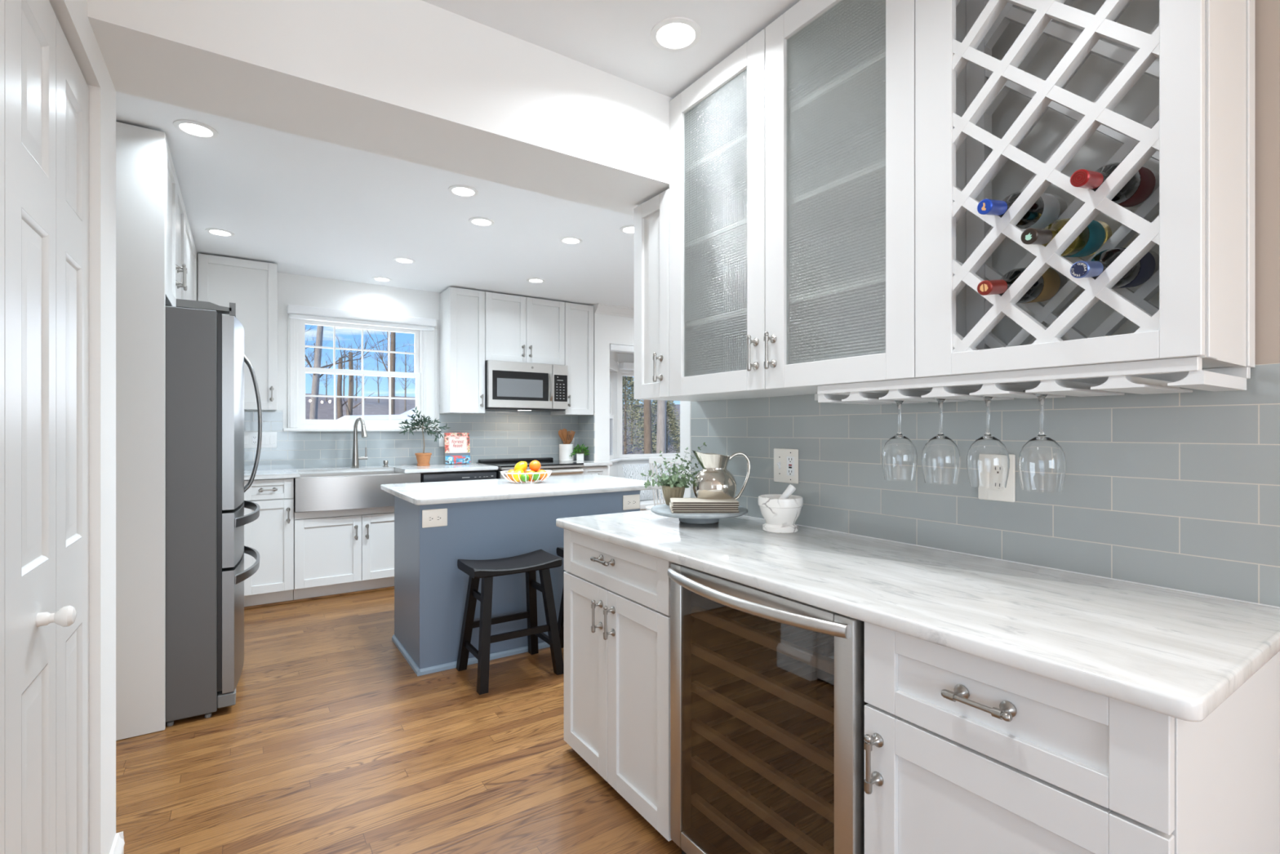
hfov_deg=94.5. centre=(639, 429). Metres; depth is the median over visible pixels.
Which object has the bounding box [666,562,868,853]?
wine cooler
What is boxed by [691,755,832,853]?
shelf
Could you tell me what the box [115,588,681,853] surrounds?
floor
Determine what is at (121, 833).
baseboard
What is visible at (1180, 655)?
countertop
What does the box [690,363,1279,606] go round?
tile backsplash
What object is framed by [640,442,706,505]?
eucalyptus
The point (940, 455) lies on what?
wine glass
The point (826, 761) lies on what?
shelf
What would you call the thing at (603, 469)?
base cabinet
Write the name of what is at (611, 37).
ceiling
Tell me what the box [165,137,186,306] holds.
upper cabinet
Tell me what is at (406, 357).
bare tree
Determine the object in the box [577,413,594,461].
tile backsplash
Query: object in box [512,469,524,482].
lemon
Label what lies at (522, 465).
lemon
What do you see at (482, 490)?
island countertop
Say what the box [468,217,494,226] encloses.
recessed light
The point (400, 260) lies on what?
recessed light
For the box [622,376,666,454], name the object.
evergreen shrub
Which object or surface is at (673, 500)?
book
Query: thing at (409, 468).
countertop
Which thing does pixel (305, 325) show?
bare tree
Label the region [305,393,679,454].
ground
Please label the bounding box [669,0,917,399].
upper cabinet
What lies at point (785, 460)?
switch plate
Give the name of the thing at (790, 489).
pestle
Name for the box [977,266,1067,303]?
wine bottle
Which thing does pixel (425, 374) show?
window
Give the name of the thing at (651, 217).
upper cabinet
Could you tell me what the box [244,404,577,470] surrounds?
tile backsplash
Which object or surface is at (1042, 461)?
wine glass
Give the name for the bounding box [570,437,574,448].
outlet
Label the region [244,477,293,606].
base cabinet
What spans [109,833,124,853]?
baseboard
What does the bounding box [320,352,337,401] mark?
bare tree
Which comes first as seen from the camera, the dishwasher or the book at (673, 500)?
the book at (673, 500)
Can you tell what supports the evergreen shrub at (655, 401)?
on the ground
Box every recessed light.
[173,119,218,138]
[205,227,234,236]
[372,276,391,281]
[393,257,415,263]
[448,184,478,197]
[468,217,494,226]
[526,278,545,283]
[559,236,582,244]
[619,225,634,234]
[650,17,701,52]
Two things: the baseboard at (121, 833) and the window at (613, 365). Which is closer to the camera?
the baseboard at (121, 833)
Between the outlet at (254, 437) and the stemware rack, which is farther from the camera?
the outlet at (254, 437)
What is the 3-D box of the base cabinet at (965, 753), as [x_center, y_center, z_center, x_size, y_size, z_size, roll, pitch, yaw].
[0.805,0.783,1.122,0.661,0.834,0.460,0,0,-34]
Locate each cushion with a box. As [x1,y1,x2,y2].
[622,463,657,500]
[653,462,679,498]
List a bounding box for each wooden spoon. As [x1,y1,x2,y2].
[558,429,564,444]
[561,428,567,444]
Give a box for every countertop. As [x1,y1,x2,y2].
[244,462,497,479]
[380,474,662,505]
[555,509,1279,721]
[569,459,612,466]
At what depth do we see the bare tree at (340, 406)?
28.66 m
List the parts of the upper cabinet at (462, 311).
handle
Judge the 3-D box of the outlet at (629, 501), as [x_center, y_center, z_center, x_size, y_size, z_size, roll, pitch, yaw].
[-0.051,0.438,3.583,0.122,0.088,0.007,0,0,-34]
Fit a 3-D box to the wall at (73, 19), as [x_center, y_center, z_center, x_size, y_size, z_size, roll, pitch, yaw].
[-2.280,-0.013,0.005,3.215,2.425,1.645,0,0,-34]
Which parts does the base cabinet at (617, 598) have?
door, handle, handle, handle, drawer, door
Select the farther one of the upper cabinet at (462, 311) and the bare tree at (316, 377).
the bare tree at (316, 377)
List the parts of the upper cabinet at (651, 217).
door, handle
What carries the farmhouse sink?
in the countertop at (409, 468)
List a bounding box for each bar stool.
[456,549,564,694]
[556,546,566,648]
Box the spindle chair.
[645,457,679,510]
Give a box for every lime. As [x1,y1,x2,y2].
[520,474,528,481]
[531,471,540,480]
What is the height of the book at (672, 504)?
0.007 m
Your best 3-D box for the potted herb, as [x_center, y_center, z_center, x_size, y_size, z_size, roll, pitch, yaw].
[-0.591,0.216,5.704,0.208,0.164,0.209,0,0,-2]
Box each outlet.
[252,435,257,444]
[422,508,447,528]
[439,432,444,446]
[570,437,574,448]
[622,493,639,510]
[977,453,1015,502]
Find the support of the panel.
on the floor
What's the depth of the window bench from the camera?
6.10 m
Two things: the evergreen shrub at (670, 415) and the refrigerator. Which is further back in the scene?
the evergreen shrub at (670, 415)
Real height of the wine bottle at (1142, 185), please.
0.099 m
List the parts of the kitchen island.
moulding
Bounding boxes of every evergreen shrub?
[622,376,653,453]
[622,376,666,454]
[622,376,671,444]
[641,400,679,435]
[643,401,679,453]
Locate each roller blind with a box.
[287,304,436,331]
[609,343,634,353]
[619,362,634,370]
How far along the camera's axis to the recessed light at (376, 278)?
4.71 m
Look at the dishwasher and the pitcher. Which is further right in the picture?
the pitcher
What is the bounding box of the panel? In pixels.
[115,121,165,740]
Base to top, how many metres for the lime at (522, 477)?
0.053 m
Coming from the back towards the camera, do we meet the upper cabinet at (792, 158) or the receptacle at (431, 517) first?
the receptacle at (431, 517)
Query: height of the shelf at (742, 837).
0.026 m
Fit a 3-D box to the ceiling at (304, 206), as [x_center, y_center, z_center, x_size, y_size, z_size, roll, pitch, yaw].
[-0.506,-1.230,4.892,7.800,0.060,4.505,0,0,-34]
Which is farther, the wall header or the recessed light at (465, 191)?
the recessed light at (465, 191)
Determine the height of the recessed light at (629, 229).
0.006 m
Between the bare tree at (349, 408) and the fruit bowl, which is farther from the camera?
the bare tree at (349, 408)
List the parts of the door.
knob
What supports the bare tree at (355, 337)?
on the ground
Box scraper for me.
[568,430,575,444]
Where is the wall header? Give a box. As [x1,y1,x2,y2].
[87,0,672,215]
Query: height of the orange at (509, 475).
0.074 m
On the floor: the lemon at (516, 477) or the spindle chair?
the spindle chair
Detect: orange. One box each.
[506,469,515,480]
[526,470,534,481]
[528,460,541,471]
[537,469,547,480]
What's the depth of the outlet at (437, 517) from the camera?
2.93 m
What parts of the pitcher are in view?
handle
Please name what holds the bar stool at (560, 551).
on the floor
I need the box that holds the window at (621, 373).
[617,361,679,460]
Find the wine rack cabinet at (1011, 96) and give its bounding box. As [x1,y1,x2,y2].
[915,0,1255,377]
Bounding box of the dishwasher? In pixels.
[419,470,496,482]
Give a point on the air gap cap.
(385, 462)
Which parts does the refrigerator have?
drawer, drawer, door, handle, handle, handle, handle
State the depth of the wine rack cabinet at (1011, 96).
1.19 m
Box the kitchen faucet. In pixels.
[351,417,367,467]
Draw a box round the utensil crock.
[559,444,573,461]
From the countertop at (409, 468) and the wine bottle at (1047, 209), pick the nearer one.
the wine bottle at (1047, 209)
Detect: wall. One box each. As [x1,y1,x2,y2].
[48,0,115,853]
[591,304,646,511]
[609,351,658,495]
[680,0,1279,608]
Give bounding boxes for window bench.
[640,495,666,509]
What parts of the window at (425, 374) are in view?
sash, sash, sill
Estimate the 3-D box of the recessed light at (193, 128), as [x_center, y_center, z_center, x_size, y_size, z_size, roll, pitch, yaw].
[-1.771,-1.197,2.360,0.146,0.006,0.146,0,0,-34]
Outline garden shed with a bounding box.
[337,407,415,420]
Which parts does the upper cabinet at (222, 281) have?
handle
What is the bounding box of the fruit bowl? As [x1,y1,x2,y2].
[500,469,551,483]
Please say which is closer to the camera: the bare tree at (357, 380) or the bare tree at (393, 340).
the bare tree at (393, 340)
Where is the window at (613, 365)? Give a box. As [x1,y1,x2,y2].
[609,359,621,462]
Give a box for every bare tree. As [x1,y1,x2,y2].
[305,324,324,367]
[305,325,388,419]
[305,333,331,380]
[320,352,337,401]
[337,338,351,399]
[337,357,360,418]
[341,349,373,415]
[346,337,375,405]
[353,353,364,400]
[366,329,395,414]
[368,330,414,407]
[368,345,385,402]
[397,342,414,410]
[643,400,652,453]
[656,400,666,453]
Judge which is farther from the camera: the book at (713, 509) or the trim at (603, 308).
the trim at (603, 308)
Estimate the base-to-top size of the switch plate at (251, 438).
0.118 m
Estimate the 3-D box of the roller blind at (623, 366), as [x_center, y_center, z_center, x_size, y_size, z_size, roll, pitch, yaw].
[0.302,-0.695,6.760,1.220,0.070,0.100,0,0,-34]
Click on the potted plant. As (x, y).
(423, 459)
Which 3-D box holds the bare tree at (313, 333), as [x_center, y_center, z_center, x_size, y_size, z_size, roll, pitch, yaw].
[-25.335,-5.027,46.126,2.595,5.515,1.774,0,0,-11]
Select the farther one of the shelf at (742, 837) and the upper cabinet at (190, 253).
the upper cabinet at (190, 253)
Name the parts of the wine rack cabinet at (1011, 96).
panel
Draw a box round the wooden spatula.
[565,433,573,444]
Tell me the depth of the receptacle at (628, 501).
3.57 m
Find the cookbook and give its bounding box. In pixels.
[444,432,470,464]
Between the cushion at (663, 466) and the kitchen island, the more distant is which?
the cushion at (663, 466)
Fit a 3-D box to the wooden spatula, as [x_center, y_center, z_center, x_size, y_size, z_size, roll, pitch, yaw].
[-0.689,0.159,5.715,0.078,0.252,0.016,0,0,0]
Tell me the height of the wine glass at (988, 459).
0.218 m
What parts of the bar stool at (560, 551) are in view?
seat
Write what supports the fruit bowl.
on the island countertop at (482, 490)
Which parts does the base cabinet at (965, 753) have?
handle, handle, drawer, door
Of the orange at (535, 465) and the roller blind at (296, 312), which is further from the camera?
the roller blind at (296, 312)
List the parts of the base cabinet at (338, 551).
door, sink rail, handle, handle, door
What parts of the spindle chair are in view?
seat, rail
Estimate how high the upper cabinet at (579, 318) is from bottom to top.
1.045 m
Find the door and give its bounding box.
[0,0,88,853]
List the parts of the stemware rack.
rail, rail, rail, rail, rail, rail, rail, rail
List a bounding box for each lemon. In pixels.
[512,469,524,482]
[514,461,527,471]
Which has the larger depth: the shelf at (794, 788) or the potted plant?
the potted plant
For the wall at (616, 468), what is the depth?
6.51 m
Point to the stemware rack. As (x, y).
(1158, 375)
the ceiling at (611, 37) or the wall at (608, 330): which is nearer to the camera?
the ceiling at (611, 37)
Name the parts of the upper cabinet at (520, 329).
door, handle, handle, door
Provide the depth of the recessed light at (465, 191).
2.96 m
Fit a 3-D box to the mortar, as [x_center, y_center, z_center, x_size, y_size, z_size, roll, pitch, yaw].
[0.468,0.279,1.974,0.147,0.114,0.147,0,0,-34]
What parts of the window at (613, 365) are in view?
sash, sash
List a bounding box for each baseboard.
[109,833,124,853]
[115,831,124,853]
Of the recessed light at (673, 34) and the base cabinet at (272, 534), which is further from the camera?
the base cabinet at (272, 534)
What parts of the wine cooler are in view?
handle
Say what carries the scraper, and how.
in the utensil crock
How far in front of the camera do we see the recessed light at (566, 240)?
3.74 m
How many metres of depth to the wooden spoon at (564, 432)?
5.69 m
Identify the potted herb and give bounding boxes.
[568,444,589,461]
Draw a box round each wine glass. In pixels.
[881,400,917,480]
[921,398,960,484]
[966,395,1009,488]
[1017,389,1066,492]
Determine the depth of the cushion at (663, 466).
6.45 m
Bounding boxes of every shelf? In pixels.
[691,605,834,675]
[691,643,834,724]
[691,680,834,773]
[691,717,834,823]
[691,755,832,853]
[691,792,772,853]
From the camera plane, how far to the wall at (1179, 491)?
1.35 m
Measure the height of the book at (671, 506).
0.007 m
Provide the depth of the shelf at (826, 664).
1.41 m
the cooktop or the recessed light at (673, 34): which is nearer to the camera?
the recessed light at (673, 34)
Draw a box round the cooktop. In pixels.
[476,460,583,467]
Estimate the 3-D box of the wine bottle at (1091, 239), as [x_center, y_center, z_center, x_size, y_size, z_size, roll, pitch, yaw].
[0.861,-0.402,1.204,0.304,0.099,0.076,0,0,-34]
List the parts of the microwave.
door glass, handle, control panel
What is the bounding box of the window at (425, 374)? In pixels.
[282,313,440,431]
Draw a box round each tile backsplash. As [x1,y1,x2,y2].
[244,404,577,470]
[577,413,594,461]
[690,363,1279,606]
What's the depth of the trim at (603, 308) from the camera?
5.73 m
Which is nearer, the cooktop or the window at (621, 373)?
the cooktop
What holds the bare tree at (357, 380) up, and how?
on the ground
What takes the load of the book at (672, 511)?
on the cake stand
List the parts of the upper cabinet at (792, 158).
glass pane, door, handle, handle, glass pane, door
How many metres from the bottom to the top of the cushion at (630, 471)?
0.382 m
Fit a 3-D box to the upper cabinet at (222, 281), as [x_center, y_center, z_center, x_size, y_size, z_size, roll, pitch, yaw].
[-2.860,-0.665,4.215,0.459,1.045,0.355,0,0,-34]
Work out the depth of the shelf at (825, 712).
1.41 m
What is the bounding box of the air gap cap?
[382,460,388,466]
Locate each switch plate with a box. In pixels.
[244,431,276,448]
[773,448,798,484]
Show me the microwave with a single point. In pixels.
(517, 386)
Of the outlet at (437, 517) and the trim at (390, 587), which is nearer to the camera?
the outlet at (437, 517)
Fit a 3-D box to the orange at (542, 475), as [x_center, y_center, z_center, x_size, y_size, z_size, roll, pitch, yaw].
[-0.621,0.286,3.743,0.072,0.070,0.072,0,0,-34]
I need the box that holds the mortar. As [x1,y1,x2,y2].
[757,493,803,533]
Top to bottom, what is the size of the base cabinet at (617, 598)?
0.834 m
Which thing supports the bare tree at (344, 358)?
on the ground
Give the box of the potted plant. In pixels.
[398,406,449,466]
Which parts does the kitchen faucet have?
spout, lever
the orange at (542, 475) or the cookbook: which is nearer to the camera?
the orange at (542, 475)
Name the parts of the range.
oven door, trim, handle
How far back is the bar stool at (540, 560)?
2.92 m
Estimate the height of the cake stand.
0.048 m
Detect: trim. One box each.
[244,586,394,609]
[594,302,634,317]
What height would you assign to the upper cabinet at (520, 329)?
0.591 m
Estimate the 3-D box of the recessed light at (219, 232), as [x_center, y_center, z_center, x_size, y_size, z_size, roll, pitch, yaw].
[-2.550,-1.197,3.593,0.146,0.006,0.146,0,0,-34]
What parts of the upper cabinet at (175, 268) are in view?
door, door, handle, handle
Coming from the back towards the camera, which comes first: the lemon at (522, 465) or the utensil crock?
the utensil crock
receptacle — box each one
[428,515,434,522]
[435,514,441,521]
[626,499,631,505]
[993,488,1004,490]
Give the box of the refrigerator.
[165,298,262,726]
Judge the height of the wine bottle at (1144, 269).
0.099 m
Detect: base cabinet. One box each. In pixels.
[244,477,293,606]
[293,506,394,599]
[564,528,671,840]
[579,465,608,475]
[863,622,1279,853]
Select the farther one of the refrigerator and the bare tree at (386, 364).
the bare tree at (386, 364)
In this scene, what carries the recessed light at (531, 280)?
in the ceiling at (304, 206)
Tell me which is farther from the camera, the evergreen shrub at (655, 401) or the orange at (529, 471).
the evergreen shrub at (655, 401)
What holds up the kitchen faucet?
on the countertop at (409, 468)
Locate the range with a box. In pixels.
[476,457,584,479]
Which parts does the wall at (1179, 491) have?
casing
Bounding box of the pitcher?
[691,449,751,499]
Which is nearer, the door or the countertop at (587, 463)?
the door
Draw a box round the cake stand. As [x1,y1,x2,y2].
[650,503,747,524]
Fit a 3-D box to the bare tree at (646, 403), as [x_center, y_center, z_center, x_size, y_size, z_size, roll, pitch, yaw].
[0.425,-2.883,16.464,2.589,10.003,3.617,0,0,45]
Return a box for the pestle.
[778,484,795,498]
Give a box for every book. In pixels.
[669,502,737,508]
[669,505,738,511]
[669,506,739,512]
[670,497,738,503]
[670,500,738,506]
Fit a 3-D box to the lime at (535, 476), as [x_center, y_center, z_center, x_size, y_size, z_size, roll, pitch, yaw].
[-0.649,0.290,3.692,0.055,0.055,0.059,0,0,-34]
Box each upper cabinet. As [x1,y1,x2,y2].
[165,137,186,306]
[184,208,196,300]
[197,253,277,410]
[440,287,484,413]
[484,291,564,364]
[550,302,593,415]
[634,188,727,401]
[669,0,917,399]
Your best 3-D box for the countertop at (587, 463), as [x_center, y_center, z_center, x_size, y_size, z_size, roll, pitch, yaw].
[-0.548,0.312,5.608,0.303,0.029,0.611,0,0,-34]
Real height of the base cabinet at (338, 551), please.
0.632 m
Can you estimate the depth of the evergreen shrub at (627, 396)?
31.43 m
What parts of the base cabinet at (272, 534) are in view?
handle, drawer, handle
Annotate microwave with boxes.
[484,360,568,411]
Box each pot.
[576,453,583,461]
[662,484,684,505]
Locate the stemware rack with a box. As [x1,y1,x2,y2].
[814,356,1250,404]
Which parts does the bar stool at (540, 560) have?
leg, leg, seat, leg, leg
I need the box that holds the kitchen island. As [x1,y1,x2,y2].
[391,489,639,675]
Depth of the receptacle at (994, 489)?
1.53 m
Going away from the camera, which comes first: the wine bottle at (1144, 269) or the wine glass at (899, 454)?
the wine bottle at (1144, 269)
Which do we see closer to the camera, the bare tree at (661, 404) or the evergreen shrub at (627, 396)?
the bare tree at (661, 404)
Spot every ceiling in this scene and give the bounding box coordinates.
[115,91,634,307]
[421,0,800,98]
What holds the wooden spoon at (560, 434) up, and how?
in the utensil crock
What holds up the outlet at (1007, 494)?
attached to the wall at (1179, 491)
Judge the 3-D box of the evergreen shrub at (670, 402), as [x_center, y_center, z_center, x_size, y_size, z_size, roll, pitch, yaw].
[1.389,-1.323,38.256,3.395,3.961,3.371,0,0,15]
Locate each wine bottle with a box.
[977,191,1067,229]
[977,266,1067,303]
[1020,217,1111,257]
[1070,162,1159,208]
[1070,248,1159,288]
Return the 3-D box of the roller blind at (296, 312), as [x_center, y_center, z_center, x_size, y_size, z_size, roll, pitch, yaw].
[-2.220,-0.900,4.796,1.100,0.096,0.081,0,0,-34]
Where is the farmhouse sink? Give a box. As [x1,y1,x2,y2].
[293,471,420,511]
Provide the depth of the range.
5.17 m
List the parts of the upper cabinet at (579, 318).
door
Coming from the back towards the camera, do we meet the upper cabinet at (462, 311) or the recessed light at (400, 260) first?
the upper cabinet at (462, 311)
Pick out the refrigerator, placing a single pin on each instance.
(206, 519)

